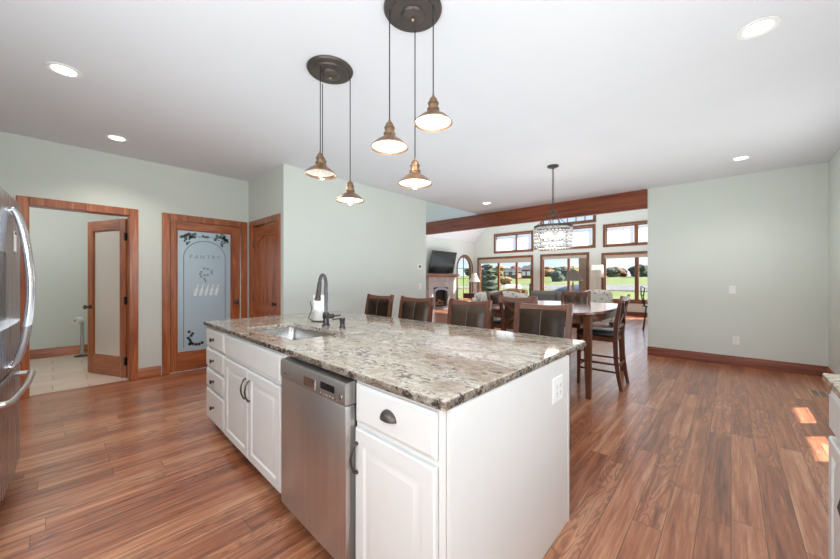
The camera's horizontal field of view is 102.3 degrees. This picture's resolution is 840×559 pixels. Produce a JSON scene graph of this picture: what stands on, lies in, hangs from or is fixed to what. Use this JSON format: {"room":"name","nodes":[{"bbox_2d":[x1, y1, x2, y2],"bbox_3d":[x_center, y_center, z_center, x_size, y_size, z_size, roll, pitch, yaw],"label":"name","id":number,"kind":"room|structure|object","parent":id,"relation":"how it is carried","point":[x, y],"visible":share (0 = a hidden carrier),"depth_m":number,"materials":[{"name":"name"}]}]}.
{"room":"kitchen","nodes":[
{"label":"kitchen","id":0,"kind":"room"},
{"bbox_2d":[29,206,117,349],"bbox_3d":[-5.699,-0.130,5.991,0.100,2.800,3.100,0,0,43],"label":"wall","id":1,"kind":"structure","parent":0,"point":[58,238],"depth_m":5.61,"materials":[{"name":"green paint"}]},
{"bbox_2d":[30,344,87,358],"bbox_3d":[-6.095,1.195,5.472,0.018,0.150,1.800,0,0,43],"label":"baseboard","id":2,"kind":"structure","parent":1,"relation":"attached to","point":[66,350],"depth_m":5.57,"materials":[{"name":"brown wood"}]},
{"bbox_2d":[0,131,247,374],"bbox_3d":[-3.777,-0.130,4.202,0.150,2.800,3.370,0,0,43],"label":"wall","id":3,"kind":"structure","parent":0,"point":[30,167],"depth_m":4.30,"materials":[{"name":"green paint"}]},
{"bbox_2d":[16,195,137,398],"bbox_3d":[-3.976,0.191,3.982,0.185,2.158,0.996,0,0,43],"label":"door frame","id":4,"kind":"structure","parent":3,"relation":"attached to","point":[24,202],"depth_m":4.21,"materials":[{"name":"brown wood"}]},
{"bbox_2d":[83,218,126,377],"bbox_3d":[-4.142,0.238,4.487,0.812,2.047,0.188,0,0,20],"label":"door","id":5,"kind":"structure","parent":3,"relation":"in","point":[107,239],"depth_m":4.47,"materials":[{"name":"brown wood"}]},
{"bbox_2d":[138,365,160,379],"bbox_3d":[-3.502,1.202,4.376,0.018,0.135,0.238,0,0,43],"label":"baseboard","id":6,"kind":"structure","parent":3,"relation":"attached to","point":[148,372],"depth_m":4.37,"materials":[{"name":"brown wood"}]},
{"bbox_2d":[162,212,246,374],"bbox_3d":[-3.112,0.191,4.922,0.185,2.158,1.072,0,0,43],"label":"door frame","id":7,"kind":"structure","parent":3,"relation":"attached to","point":[166,217],"depth_m":4.52,"materials":[{"name":"brown wood"}]},
{"bbox_2d":[170,220,239,372],"bbox_3d":[-3.057,0.232,4.871,0.114,2.060,0.880,0,0,43],"label":"door","id":8,"kind":"structure","parent":3,"relation":"in","point":[204,258],"depth_m":4.82,"materials":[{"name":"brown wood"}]},
{"bbox_2d":[248,164,293,317],"bbox_3d":[-2.194,-0.130,4.934,1.190,2.800,0.150,0,0,43],"label":"wall","id":9,"kind":"structure","parent":0,"point":[270,193],"depth_m":4.57,"materials":[{"name":"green paint"}]},
{"bbox_2d":[253,222,275,316],"bbox_3d":[-2.251,0.236,4.881,0.849,2.052,0.114,0,0,43],"label":"door","id":10,"kind":"structure","parent":9,"relation":"in","point":[264,244],"depth_m":4.92,"materials":[{"name":"brown wood"}]},
{"bbox_2d":[249,213,280,317],"bbox_3d":[-2.196,0.191,4.932,1.028,2.158,0.185,0,0,43],"label":"door frame","id":11,"kind":"structure","parent":9,"relation":"attached to","point":[276,218],"depth_m":4.76,"materials":[{"name":"brown wood"}]},
{"bbox_2d":[294,167,425,317],"bbox_3d":[-0.846,-0.130,5.623,0.140,2.800,2.690,0,0,43],"label":"wall","id":12,"kind":"structure","parent":0,"point":[375,246],"depth_m":5.32,"materials":[{"name":"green paint"}]},
{"bbox_2d":[0,309,835,558],"bbox_3d":[1.309,1.328,7.493,10.380,0.124,15.100,0,0,43],"label":"floor","id":13,"kind":"structure","parent":0,"point":[692,459],"depth_m":2.24,"materials":[{"name":"brown wood"}]},
{"bbox_2d":[0,187,35,503],"bbox_3d":[-2.561,0.378,1.721,0.794,1.785,0.910,0,0,-44],"label":"refrigerator","id":14,"kind":"object","parent":13,"relation":"on","point":[13,347],"visible":1,"depth_m":1.93,"materials":[{"name":"metal"}]},
{"bbox_2d":[13,231,16,251],"bbox_3d":[-2.439,-0.230,2.038,0.006,0.120,0.090,0,0,-44],"label":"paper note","id":15,"kind":"object","parent":14,"relation":"attached to","point":[14,232],"visible":1,"depth_m":2.02,"materials":[{"name":"white paper"}]},
{"bbox_2d":[73,317,87,356],"bbox_3d":[-5.578,0.946,5.580,0.200,0.640,0.234,0,0,-45],"label":"toilet paper stand","id":16,"kind":"object","parent":13,"relation":"on","point":[81,354],"visible":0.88,"depth_m":5.57,"materials":[{"name":"silver metal"}]},
{"bbox_2d":[71,317,83,323],"bbox_3d":[-5.577,0.669,5.508,0.112,0.112,0.110,0,0,-9],"label":"toilet paper roll","id":17,"kind":"object","parent":16,"relation":"hanging from","point":[79,320],"visible":1,"depth_m":5.46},
{"bbox_2d":[206,327,226,432],"bbox_3d":[-1.497,0.836,2.962,0.524,0.869,0.602,0,0,45],"label":"base cabinet","id":18,"kind":"object","parent":13,"relation":"on","point":[215,339],"visible":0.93,"depth_m":2.74,"materials":[{"name":"white paint"}]},
{"bbox_2d":[225,333,288,492],"bbox_3d":[-0.921,0.836,2.388,1.094,0.869,0.609,0,0,45],"label":"base cabinet","id":19,"kind":"object","parent":13,"relation":"on","point":[253,376],"visible":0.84,"depth_m":2.14,"materials":[{"name":"white paint"}]},
{"bbox_2d":[281,356,356,558],"bbox_3d":[-0.312,0.842,1.780,0.624,0.856,0.596,0,0,45],"label":"dishwasher","id":20,"kind":"object","parent":13,"relation":"on","point":[319,423],"visible":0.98,"depth_m":1.50,"materials":[{"name":"silver metal"}]},
{"bbox_2d":[364,294,393,316],"bbox_3d":[-0.638,0.727,4.006,0.454,1.091,0.523,0,0,40],"label":"bar stool","id":21,"kind":"object","parent":13,"relation":"on","point":[377,305],"visible":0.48,"depth_m":4.12,"materials":[{"name":"brown leather"}]},
{"bbox_2d":[349,381,446,558],"bbox_3d":[0.084,0.836,1.393,0.476,0.869,0.609,0,0,45],"label":"base cabinet","id":22,"kind":"object","parent":13,"relation":"on","point":[400,444],"visible":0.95,"depth_m":1.18,"materials":[{"name":"white paint"}]},
{"bbox_2d":[398,296,434,321],"bbox_3d":[-0.177,0.727,3.467,0.454,1.091,0.523,0,0,40],"label":"bar stool","id":23,"kind":"object","parent":13,"relation":"on","point":[420,309],"visible":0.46,"depth_m":3.58,"materials":[{"name":"brown leather"}]},
{"bbox_2d":[426,274,458,309],"bbox_3d":[0.899,0.520,14.290,0.268,1.500,2.250,0,0,43],"label":"fireplace","id":24,"kind":"object","parent":13,"relation":"on","point":[440,287],"visible":0.87,"depth_m":14.28,"materials":[{"name":"stone"}]},
{"bbox_2d":[447,298,491,328],"bbox_3d":[0.306,0.727,2.954,0.454,1.091,0.523,0,0,43],"label":"bar stool","id":25,"kind":"object","parent":13,"relation":"on","point":[461,313],"visible":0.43,"depth_m":3.07,"materials":[{"name":"brown leather"}]},
{"bbox_2d":[463,293,475,298],"bbox_3d":[2.390,0.935,14.855,0.720,0.670,0.720,0,0,43],"label":"pedestal table","id":26,"kind":"object","parent":13,"relation":"on","point":[465,295],"visible":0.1,"depth_m":14.63,"materials":[{"name":"brown wood"}]},
{"bbox_2d":[469,273,479,292],"bbox_3d":[2.390,0.160,14.855,0.500,0.880,0.500,0,0,43],"label":"table lamp","id":27,"kind":"object","parent":26,"relation":"on","point":[474,278],"visible":0.91,"depth_m":14.75,"materials":[{"name":"fabric"}]},
{"bbox_2d":[472,292,485,301],"bbox_3d":[2.396,0.860,12.211,1.030,0.820,0.880,0,0,8],"label":"armchair","id":28,"kind":"object","parent":13,"relation":"on","point":[477,297],"visible":0.18,"depth_m":12.31,"materials":[{"name":"fabric"}]},
{"bbox_2d":[477,293,485,300],"bbox_3d":[2.415,0.649,12.348,0.630,0.278,0.175,0,0,8],"label":"cushion","id":29,"kind":"object","parent":28,"relation":"on","point":[479,295],"depth_m":12.30,"materials":[{"name":"fabric"}]},
{"bbox_2d":[486,291,509,329],"bbox_3d":[1.344,0.727,5.177,0.523,1.091,0.454,0,0,43],"label":"dining chair","id":30,"kind":"object","parent":13,"relation":"on","point":[493,296],"visible":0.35,"depth_m":5.16,"materials":[{"name":"wood"}]},
{"bbox_2d":[481,291,527,318],"bbox_3d":[2.684,0.805,10.154,1.630,0.930,0.880,0,0,43],"label":"loveseat","id":31,"kind":"object","parent":13,"relation":"on","point":[505,293],"visible":0.13,"depth_m":9.69,"materials":[{"name":"fabric"}]},
{"bbox_2d":[447,355,568,558],"bbox_3d":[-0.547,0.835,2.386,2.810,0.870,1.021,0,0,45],"label":"island end panel","id":32,"kind":"object","parent":13,"relation":"on","point":[508,444],"visible":0.36,"depth_m":1.32,"materials":[{"name":"white paint"}]},
{"bbox_2d":[203,311,585,410],"bbox_3d":[-0.460,0.384,2.504,2.805,0.032,1.472,0,0,43],"label":"countertop","id":33,"kind":"structure","parent":32,"relation":"on","point":[440,366],"depth_m":1.75,"materials":[{"name":"stone"}]},
{"bbox_2d":[259,327,332,339],"bbox_3d":[-0.914,0.492,2.455,0.814,0.184,0.429,0,0,43],"label":"sink","id":34,"kind":"object","parent":33,"relation":"in","point":[294,333],"visible":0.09,"depth_m":2.76,"materials":[{"name":"metal"}]},
{"bbox_2d":[308,301,322,321],"bbox_3d":[-0.882,0.210,2.985,0.150,0.315,0.150,0,0,36],"label":"paper towel holder","id":35,"kind":"object","parent":33,"relation":"on","point":[310,301],"visible":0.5,"depth_m":2.97,"materials":[{"name":"grey metal"}]},
{"bbox_2d":[313,295,323,320],"bbox_3d":[-0.881,0.247,2.985,0.116,0.220,0.116,0,0,43],"label":"paper towel roll","id":36,"kind":"object","parent":35,"relation":"on","point":[318,306],"visible":0.64,"depth_m":2.93,"materials":[{"name":"paper"}]},
{"bbox_2d":[314,273,340,326],"bbox_3d":[-0.705,0.160,2.580,0.149,0.416,0.255,0,0,1],"label":"faucet","id":37,"kind":"object","parent":33,"relation":"on","point":[326,316],"visible":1,"depth_m":2.66,"materials":[{"name":"grey metal"}]},
{"bbox_2d":[332,318,345,328],"bbox_3d":[-0.614,0.328,2.558,0.100,0.080,0.047,0,0,-2],"label":"soap dispenser","id":38,"kind":"object","parent":33,"relation":"on","point":[342,320],"visible":1,"depth_m":2.54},
{"bbox_2d":[553,374,562,403],"bbox_3d":[0.683,0.540,1.669,0.008,0.120,0.125,0,0,43],"label":"wall outlet","id":39,"kind":"object","parent":32,"relation":"attached to","point":[558,381],"visible":1,"depth_m":1.66,"materials":[{"name":"white plastic"}]},
{"bbox_2d":[559,380,561,394],"bbox_3d":[0.700,0.540,1.684,0.002,0.068,0.034,0,0,43],"label":"receptacle","id":40,"kind":"object","parent":39,"relation":"attached to","point":[560,381],"depth_m":1.68,"materials":[{"name":"white plastic"}]},
{"bbox_2d":[504,288,527,294],"bbox_3d":[3.502,0.810,12.963,1.080,0.920,0.880,0,0,43],"label":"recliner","id":41,"kind":"object","parent":13,"relation":"on","point":[510,289],"visible":0.17,"depth_m":12.95,"materials":[{"name":"brown fabric"}]},
{"bbox_2d":[498,295,537,331],"bbox_3d":[1.243,0.727,3.977,0.454,1.091,0.523,0,0,40],"label":"dining chair","id":42,"kind":"object","parent":13,"relation":"on","point":[508,305],"visible":0.26,"depth_m":3.91,"materials":[{"name":"wood"}]},
{"bbox_2d":[513,301,573,448],"bbox_3d":[0.826,0.727,2.510,0.454,1.091,0.523,0,0,41],"label":"bar stool","id":43,"kind":"object","parent":13,"relation":"on","point":[544,320],"visible":0.33,"depth_m":2.62,"materials":[{"name":"black leather"}]},
{"bbox_2d":[483,301,622,399],"bbox_3d":[1.833,0.810,4.591,1.460,0.920,1.970,0,0,43],"label":"dining table","id":44,"kind":"object","parent":13,"relation":"on","point":[586,313],"visible":0.5,"depth_m":3.70,"materials":[{"name":"brown wood"}]},
{"bbox_2d":[531,290,579,300],"bbox_3d":[4.494,0.830,11.234,2.080,0.880,0.880,0,0,43],"label":"sofa","id":45,"kind":"object","parent":13,"relation":"on","point":[542,295],"visible":0.12,"depth_m":11.48,"materials":[{"name":"grey fabric"}]},
{"bbox_2d":[532,292,556,300],"bbox_3d":[4.274,0.619,11.623,0.830,0.338,0.175,0,0,43],"label":"cushion","id":46,"kind":"object","parent":45,"relation":"on","point":[542,296],"depth_m":11.51,"materials":[{"name":"grey fabric"}]},
{"bbox_2d":[561,290,590,350],"bbox_3d":[2.387,0.727,5.341,0.454,1.091,0.523,0,0,43],"label":"dining chair","id":47,"kind":"object","parent":13,"relation":"on","point":[565,295],"visible":0.3,"depth_m":5.43,"materials":[{"name":"wood"}]},
{"bbox_2d":[591,265,603,289],"bbox_3d":[6.230,0.380,11.866,0.410,1.780,0.410,0,0,43],"label":"floor lamp","id":48,"kind":"object","parent":13,"relation":"on","point":[597,271],"visible":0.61,"depth_m":11.72,"materials":[{"name":"fabric"}]},
{"bbox_2d":[583,289,614,326],"bbox_3d":[5.000,0.780,9.545,0.980,0.980,0.880,0,0,25],"label":"armchair","id":49,"kind":"object","parent":13,"relation":"on","point":[598,296],"visible":0.34,"depth_m":9.57,"materials":[{"name":"fabric"}]},
{"bbox_2d":[587,292,608,302],"bbox_3d":[5.059,0.569,9.669,0.580,0.438,0.175,0,0,25],"label":"cushion","id":50,"kind":"object","parent":49,"relation":"on","point":[598,297],"depth_m":9.56,"materials":[{"name":"fabric"}]},
{"bbox_2d":[577,294,630,391],"bbox_3d":[2.254,0.727,4.138,0.523,1.091,0.454,0,0,41],"label":"dining chair","id":51,"kind":"object","parent":13,"relation":"on","point":[614,334],"visible":0.94,"depth_m":4.01,"materials":[{"name":"wood"}]},
{"bbox_2d":[640,286,647,330],"bbox_3d":[5.671,0.715,8.344,0.400,1.115,0.392,0,0,31],"label":"metal chair","id":52,"kind":"object","parent":13,"relation":"on","point":[643,300],"visible":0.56,"depth_m":8.31,"materials":[{"name":"black metal"}]},
{"bbox_2d":[808,389,828,397],"bbox_3d":[4.430,1.268,3.751,0.140,0.004,0.300,0,0,43],"label":"floor vent","id":53,"kind":"object","parent":13,"relation":"in","point":[816,393],"visible":0.97,"depth_m":3.75,"materials":[{"name":"metal"}]},
{"bbox_2d":[829,390,839,558],"bbox_3d":[1.487,0.836,0.766,0.679,0.869,0.900,0,0,43],"label":"base cabinet","id":54,"kind":"object","parent":13,"relation":"on","point":[834,401],"visible":0.86,"depth_m":1.22,"materials":[{"name":"white paint"}]},
{"bbox_2d":[822,373,839,398],"bbox_3d":[1.508,0.384,0.759,0.662,0.032,0.960,0,0,43],"label":"countertop","id":55,"kind":"structure","parent":54,"relation":"on","point":[832,380],"depth_m":1.24,"materials":[{"name":"stone"}]},
{"bbox_3d":[5.348,0.860,11.794,1.200,0.820,0.400,0,0,43],"label":"console table","id":56,"kind":"object","parent":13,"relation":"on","visible":0},
{"bbox_2d":[563,271,582,290],"bbox_3d":[5.341,0.075,11.800,0.640,0.750,0.640,0,0,43],"label":"table lamp","id":57,"kind":"object","parent":56,"relation":"on","point":[572,276],"visible":0.88,"depth_m":11.63,"materials":[{"name":"fabric"}]},
{"bbox_2d":[0,0,839,213],"bbox_3d":[0.220,-1.580,3.650,6.780,0.100,7.970,0,0,43],"label":"ceiling","id":58,"kind":"structure","parent":0,"point":[622,96],"depth_m":2.74,"materials":[{"name":"paint"}]},
{"bbox_2d":[44,61,82,78],"bbox_3d":[-2.600,-1.525,2.469,0.196,0.008,0.196,0,0,43],"label":"recessed light","id":59,"kind":"object","parent":58,"relation":"in","point":[61,69],"visible":1,"depth_m":2.46,"materials":[{"name":"white plastic"}]},
{"bbox_2d":[105,134,128,141],"bbox_3d":[-3.277,-1.525,3.655,0.196,0.008,0.196,0,0,43],"label":"recessed light","id":60,"kind":"object","parent":58,"relation":"in","point":[109,136],"visible":1,"depth_m":3.65,"materials":[{"name":"white plastic"}]},
{"bbox_2d":[304,55,363,204],"bbox_3d":[-0.674,-1.041,2.493,0.432,0.978,0.435,0,0,43],"label":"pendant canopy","id":61,"kind":"object","parent":58,"relation":"attached to","point":[334,70],"depth_m":2.42,"materials":[{"name":"brown metal"}]},
{"bbox_2d":[370,0,452,188],"bbox_3d":[-0.027,-1.037,1.883,0.414,0.986,0.422,0,0,43],"label":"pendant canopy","id":62,"kind":"object","parent":58,"relation":"attached to","point":[410,16],"depth_m":1.90,"materials":[{"name":"brown metal"}]},
{"bbox_2d":[426,189,647,234],"bbox_3d":[0.879,-1.367,8.480,8.110,0.325,0.090,0,0,43],"label":"beam","id":63,"kind":"structure","parent":58,"relation":"attached to","point":[632,200],"depth_m":6.83,"materials":[{"name":"brown wood"}]},
{"bbox_2d":[534,164,572,249],"bbox_3d":[1.793,-0.972,4.557,0.490,1.116,0.490,0,0,43],"label":"chandelier","id":64,"kind":"object","parent":58,"relation":"hanging from","point":[561,235],"visible":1,"depth_m":4.44,"materials":[{"name":"glass"}]},
{"bbox_2d":[534,225,572,249],"bbox_3d":[1.792,-0.561,4.557,0.490,0.275,0.490,0,0,43],"label":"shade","id":65,"kind":"object","parent":64,"relation":"hanging from","point":[561,235],"depth_m":4.41,"materials":[{"name":"glass"}]},
{"bbox_2d":[731,155,751,160],"bbox_3d":[4.042,-1.525,4.256,0.196,0.008,0.196,0,0,43],"label":"recessed light","id":66,"kind":"object","parent":58,"relation":"in","point":[739,158],"visible":1,"depth_m":4.25,"materials":[{"name":"white plastic"}]},
{"bbox_2d":[736,15,781,39],"bbox_3d":[2.056,-1.525,2.056,0.196,0.008,0.196,0,0,43],"label":"recessed light","id":67,"kind":"object","parent":58,"relation":"in","point":[759,27],"visible":1,"depth_m":2.05,"materials":[{"name":"white plastic"}]},
{"bbox_2d":[426,236,473,300],"bbox_3d":[1.387,-0.380,15.132,0.150,3.300,3.750,0,0,43],"label":"wall","id":68,"kind":"structure","parent":0,"point":[461,248],"depth_m":15.15,"materials":[{"name":"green paint"}]},
{"bbox_2d":[428,250,456,273],"bbox_3d":[0.934,-0.720,14.266,0.354,0.922,1.640,0,0,43],"label":"television","id":69,"kind":"object","parent":68,"relation":"attached to","point":[440,261],"visible":1,"depth_m":14.16,"materials":[{"name":"black plastic"}]},
{"bbox_2d":[457,255,472,300],"bbox_3d":[2.060,-0.085,15.818,0.132,2.150,1.290,0,0,43],"label":"window","id":70,"kind":"structure","parent":68,"relation":"in","point":[466,257],"depth_m":15.84,"materials":[{"name":"brown wood"}]},
{"bbox_2d":[426,201,478,222],"bbox_3d":[1.142,-3.580,8.367,8.650,4.100,0.100,0,0,43],"label":"wall","id":71,"kind":"structure","parent":0,"point":[434,212],"depth_m":8.83,"materials":[{"name":"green paint"}]},
{"bbox_2d":[426,228,485,242],"bbox_3d":[3.487,-3.706,11.026,8.800,4.168,7.050,0,0,43],"label":"ceiling","id":72,"kind":"structure","parent":0,"point":[471,236],"depth_m":15.27,"materials":[{"name":"paint"}]},
{"bbox_2d":[474,209,647,312],"bbox_3d":[5.844,-2.200,13.477,8.950,6.940,0.150,0,0,43],"label":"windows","id":73,"kind":"structure","parent":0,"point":[484,245],"depth_m":13.08,"materials":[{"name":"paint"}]},
{"bbox_2d":[477,255,532,296],"bbox_3d":[3.811,-0.100,15.306,2.780,1.880,0.132,0,0,43],"label":"window","id":74,"kind":"structure","parent":73,"relation":"attached to","point":[529,258],"depth_m":15.18,"materials":[{"name":"brown wood"}]},
{"bbox_2d":[479,257,530,263],"bbox_3d":[3.794,-0.849,15.289,2.580,0.198,0.030,0,0,43],"label":"roller shade","id":75,"kind":"object","parent":73,"relation":"attached to","point":[486,260],"depth_m":15.28,"materials":[{"name":"fabric"}]},
{"bbox_2d":[494,230,532,253],"bbox_3d":[4.142,-1.640,15.002,1.900,0.900,0.132,0,0,43],"label":"window","id":76,"kind":"structure","parent":73,"relation":"attached to","point":[516,234],"depth_m":14.89,"materials":[{"name":"brown wood"}]},
{"bbox_2d":[496,236,514,250],"bbox_3d":[3.839,-1.605,15.204,0.920,0.631,0.022,0,0,43],"label":"sheer curtain","id":77,"kind":"object","parent":76,"relation":"hanging from","point":[502,243],"visible":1,"depth_m":15.19,"materials":[{"name":"white fabric"}]},
{"bbox_2d":[517,235,529,249],"bbox_3d":[4.479,-1.605,14.615,0.620,0.631,0.022,0,0,43],"label":"sheer curtain","id":78,"kind":"object","parent":76,"relation":"hanging from","point":[523,241],"visible":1,"depth_m":14.62,"materials":[{"name":"white fabric"}]},
{"bbox_2d":[540,252,588,291],"bbox_3d":[5.757,-0.100,13.516,1.910,1.880,0.132,0,0,43],"label":"window","id":79,"kind":"structure","parent":73,"relation":"attached to","point":[583,257],"depth_m":13.09,"materials":[{"name":"brown wood"}]},
{"bbox_2d":[543,255,586,259],"bbox_3d":[5.741,-0.889,13.498,1.710,0.118,0.030,0,0,43],"label":"roller shade","id":80,"kind":"object","parent":73,"relation":"attached to","point":[581,257],"depth_m":13.44,"materials":[{"name":"fabric"}]},
{"bbox_2d":[540,224,595,250],"bbox_3d":[5.834,-1.640,13.444,2.140,0.900,0.132,0,0,43],"label":"window","id":81,"kind":"structure","parent":73,"relation":"attached to","point":[593,227],"depth_m":12.92,"materials":[{"name":"brown wood"}]},
{"bbox_2d":[543,231,564,247],"bbox_3d":[5.436,-1.605,13.735,0.900,0.631,0.022,0,0,43],"label":"sheer curtain","id":82,"kind":"object","parent":81,"relation":"hanging from","point":[562,231],"visible":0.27,"depth_m":13.71,"materials":[{"name":"white fabric"}]},
{"bbox_2d":[568,229,590,246],"bbox_3d":[6.164,-1.605,13.065,0.880,0.631,0.022,0,0,43],"label":"sheer curtain","id":83,"kind":"object","parent":81,"relation":"hanging from","point":[580,237],"visible":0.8,"depth_m":13.01,"materials":[{"name":"white fabric"}]},
{"bbox_2d":[540,215,595,227],"bbox_3d":[5.849,-2.830,13.431,2.140,1.360,0.132,0,0,43],"label":"window","id":84,"kind":"structure","parent":73,"relation":"attached to","point":[594,216],"depth_m":13.06,"materials":[{"name":"brown wood"}]},
{"bbox_2d":[579,258,585,291],"bbox_3d":[6.261,-0.100,13.021,0.274,1.660,0.026,0,0,43],"label":"vertical blind","id":85,"kind":"object","parent":73,"relation":"attached to","point":[582,261],"depth_m":13.01,"materials":[{"name":"fabric"}]},
{"bbox_2d":[601,251,647,303],"bbox_3d":[7.792,-0.070,11.643,2.780,1.820,0.132,0,0,43],"label":"window","id":86,"kind":"structure","parent":73,"relation":"attached to","point":[636,254],"depth_m":11.90,"materials":[{"name":"brown wood"}]},
{"bbox_2d":[603,220,647,246],"bbox_3d":[7.505,-1.610,11.908,1.900,0.840,0.132,0,0,43],"label":"window","id":87,"kind":"structure","parent":73,"relation":"attached to","point":[635,224],"depth_m":11.98,"materials":[{"name":"brown wood"}]},
{"bbox_2d":[607,226,633,243],"bbox_3d":[7.180,-1.585,12.130,0.860,0.591,0.022,0,0,43],"label":"sheer curtain","id":88,"kind":"object","parent":87,"relation":"hanging from","point":[618,235],"visible":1,"depth_m":12.11,"materials":[{"name":"white fabric"}]},
{"bbox_2d":[638,225,647,241],"bbox_3d":[7.827,-1.585,11.534,0.660,0.591,0.022,0,0,43],"label":"sheer curtain","id":89,"kind":"object","parent":87,"relation":"hanging from","point":[642,229],"visible":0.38,"depth_m":11.66,"materials":[{"name":"white fabric"}]},
{"bbox_2d":[605,254,647,258],"bbox_3d":[7.775,-0.829,11.626,2.580,0.118,0.030,0,0,43],"label":"roller shade","id":90,"kind":"object","parent":73,"relation":"attached to","point":[607,256],"depth_m":12.03,"materials":[{"name":"fabric"}]},
{"bbox_2d":[627,312,647,316],"bbox_3d":[5.787,1.202,13.415,8.650,0.135,0.018,0,0,43],"label":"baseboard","id":91,"kind":"structure","parent":73,"relation":"attached to","point":[628,313],"depth_m":11.77,"materials":[{"name":"brown wood"}]},
{"bbox_2d":[648,162,827,365],"bbox_3d":[4.621,-0.130,5.104,1.970,2.800,0.130,0,0,43],"label":"wall","id":92,"kind":"structure","parent":0,"point":[764,235],"depth_m":4.92,"materials":[{"name":"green paint"}]},
{"bbox_2d":[729,286,735,293],"bbox_3d":[4.625,0.150,5.005,0.075,0.118,0.009,0,0,43],"label":"light switch","id":93,"kind":"object","parent":92,"relation":"attached to","point":[732,289],"visible":1,"depth_m":5.00,"materials":[{"name":"white plastic"}]},
{"bbox_2d":[733,336,739,344],"bbox_3d":[4.655,0.900,4.978,0.075,0.118,0.008,0,0,43],"label":"wall outlet","id":94,"kind":"object","parent":92,"relation":"attached to","point":[736,340],"visible":1,"depth_m":4.97,"materials":[{"name":"white plastic"}]},
{"bbox_2d":[647,346,827,376],"bbox_3d":[4.571,1.200,5.049,1.970,0.140,0.018,0,0,43],"label":"baseboard","id":95,"kind":"structure","parent":92,"relation":"attached to","point":[798,368],"depth_m":4.93,"materials":[{"name":"brown wood"}]},
{"bbox_2d":[828,148,839,374],"bbox_3d":[2.703,-0.130,1.454,0.150,2.800,8.100,0,0,43],"label":"wall","id":96,"kind":"structure","parent":0,"point":[834,162],"depth_m":4.13,"materials":[{"name":"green paint"}]},
{"label":"outside","id":97,"kind":"structure","parent":0,"visible":0},
{"bbox_2d":[458,275,647,299],"bbox_3d":[25.321,0.063,71.825,300.000,3.047,260.000,0,0,43],"label":"ground","id":98,"kind":"structure","parent":97,"point":[628,280],"depth_m":60.11,"materials":[{"name":"green plant"}]},
{"bbox_2d":[481,264,501,291],"bbox_3d":[4.917,0.087,24.680,2.143,3.089,2.356,0,0,43],"label":"pine tree","id":99,"kind":"object","parent":98,"relation":"on","point":[488,282],"visible":0.61,"depth_m":24.15,"materials":[{"name":"green plant"}]},
{"bbox_2d":[492,265,505,275],"bbox_3d":[26.822,-2.927,114.391,4.640,3.651,4.649,0,0,-14],"label":"broadleaf tree","id":100,"kind":"object","parent":98,"relation":"on","point":[502,268],"visible":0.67,"depth_m":113.32,"materials":[{"name":"yellow plant"}]},
{"bbox_2d":[500,277,511,283],"bbox_3d":[16.642,0.246,66.293,2.528,1.661,2.555,0,0,3],"label":"broadleaf tree","id":101,"kind":"object","parent":98,"relation":"on","point":[503,280],"visible":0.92,"depth_m":65.52,"materials":[{"name":"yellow plant"}]},
{"bbox_2d":[503,268,521,277],"bbox_3d":[28.178,-1.880,101.810,5.000,3.080,4.600,0,0,43],"label":"house","id":102,"kind":"structure","parent":98,"relation":"on","point":[508,272],"depth_m":100.52,"materials":[{"name":"beige"}]},
{"bbox_2d":[520,266,530,278],"bbox_3d":[31.166,-2.038,96.343,3.400,3.880,4.600,0,0,43],"label":"barn","id":103,"kind":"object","parent":98,"relation":"on","point":[526,270],"visible":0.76,"depth_m":94.98,"materials":[{"name":"red"}]},
{"bbox_2d":[544,269,554,276],"bbox_3d":[39.218,-1.926,102.697,3.803,2.328,3.771,0,0,36],"label":"broadleaf tree","id":104,"kind":"object","parent":98,"relation":"on","point":[547,272],"visible":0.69,"depth_m":101.74,"materials":[{"name":"orange plant"}]},
{"bbox_2d":[549,270,563,281],"bbox_3d":[29.659,-0.651,73.417,3.210,2.649,3.411,0,0,-23],"label":"broadleaf tree","id":105,"kind":"object","parent":98,"relation":"on","point":[556,276],"visible":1,"depth_m":72.22,"materials":[{"name":"green plant"}]},
{"bbox_2d":[561,268,576,276],"bbox_3d":[43.643,-1.933,98.680,4.535,2.737,4.238,0,0,-25],"label":"broadleaf tree","id":106,"kind":"object","parent":98,"relation":"on","point":[564,271],"visible":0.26,"depth_m":98.00,"materials":[{"name":"green plant"}]},
{"bbox_2d":[606,267,620,276],"bbox_3d":[51.316,-1.850,90.433,4.387,2.868,4.694,0,0,40],"label":"broadleaf tree","id":107,"kind":"object","parent":98,"relation":"on","point":[610,272],"visible":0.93,"depth_m":89.36,"materials":[{"name":"green plant"}]},
{"bbox_2d":[618,268,627,276],"bbox_3d":[60.816,-2.038,103.492,4.549,2.960,4.405,0,0,-27],"label":"broadleaf tree","id":108,"kind":"object","parent":98,"relation":"on","point":[624,274],"visible":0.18,"depth_m":102.27,"materials":[{"name":"red plant"}]},
{"bbox_2d":[627,264,647,276],"bbox_3d":[56.151,-2.166,86.597,4.959,3.519,5.306,0,0,-24],"label":"broadleaf tree","id":109,"kind":"object","parent":98,"relation":"on","point":[643,271],"visible":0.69,"depth_m":84.68,"materials":[{"name":"green plant"}]},
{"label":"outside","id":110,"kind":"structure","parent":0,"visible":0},
{"bbox_2d":[458,285,647,290],"bbox_3d":[21.757,1.215,38.414,100.000,1.244,9.982,0,0,43],"label":"path","id":111,"kind":"structure","parent":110,"point":[546,287],"depth_m":39.76,"materials":[{"name":"concrete"}]},
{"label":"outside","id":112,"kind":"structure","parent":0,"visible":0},
{"bbox_3d":[11.108,1.470,17.610,13.500,0.200,13.040,0,0,43],"label":"patio","id":113,"kind":"object","parent":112,"visible":0},
{"bbox_2d":[502,284,520,290],"bbox_3d":[4.958,0.810,18.023,1.010,1.120,0.540,0,0,43],"label":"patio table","id":114,"kind":"object","parent":113,"relation":"on","point":[507,286],"visible":0.05,"depth_m":17.89,"materials":[{"name":"white plastic"}]},
{"bbox_2d":[554,284,578,290],"bbox_3d":[7.222,0.800,15.641,2.214,1.140,1.627,0,0,43],"label":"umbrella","id":115,"kind":"object","parent":113,"relation":"on","point":[576,285],"visible":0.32,"depth_m":15.44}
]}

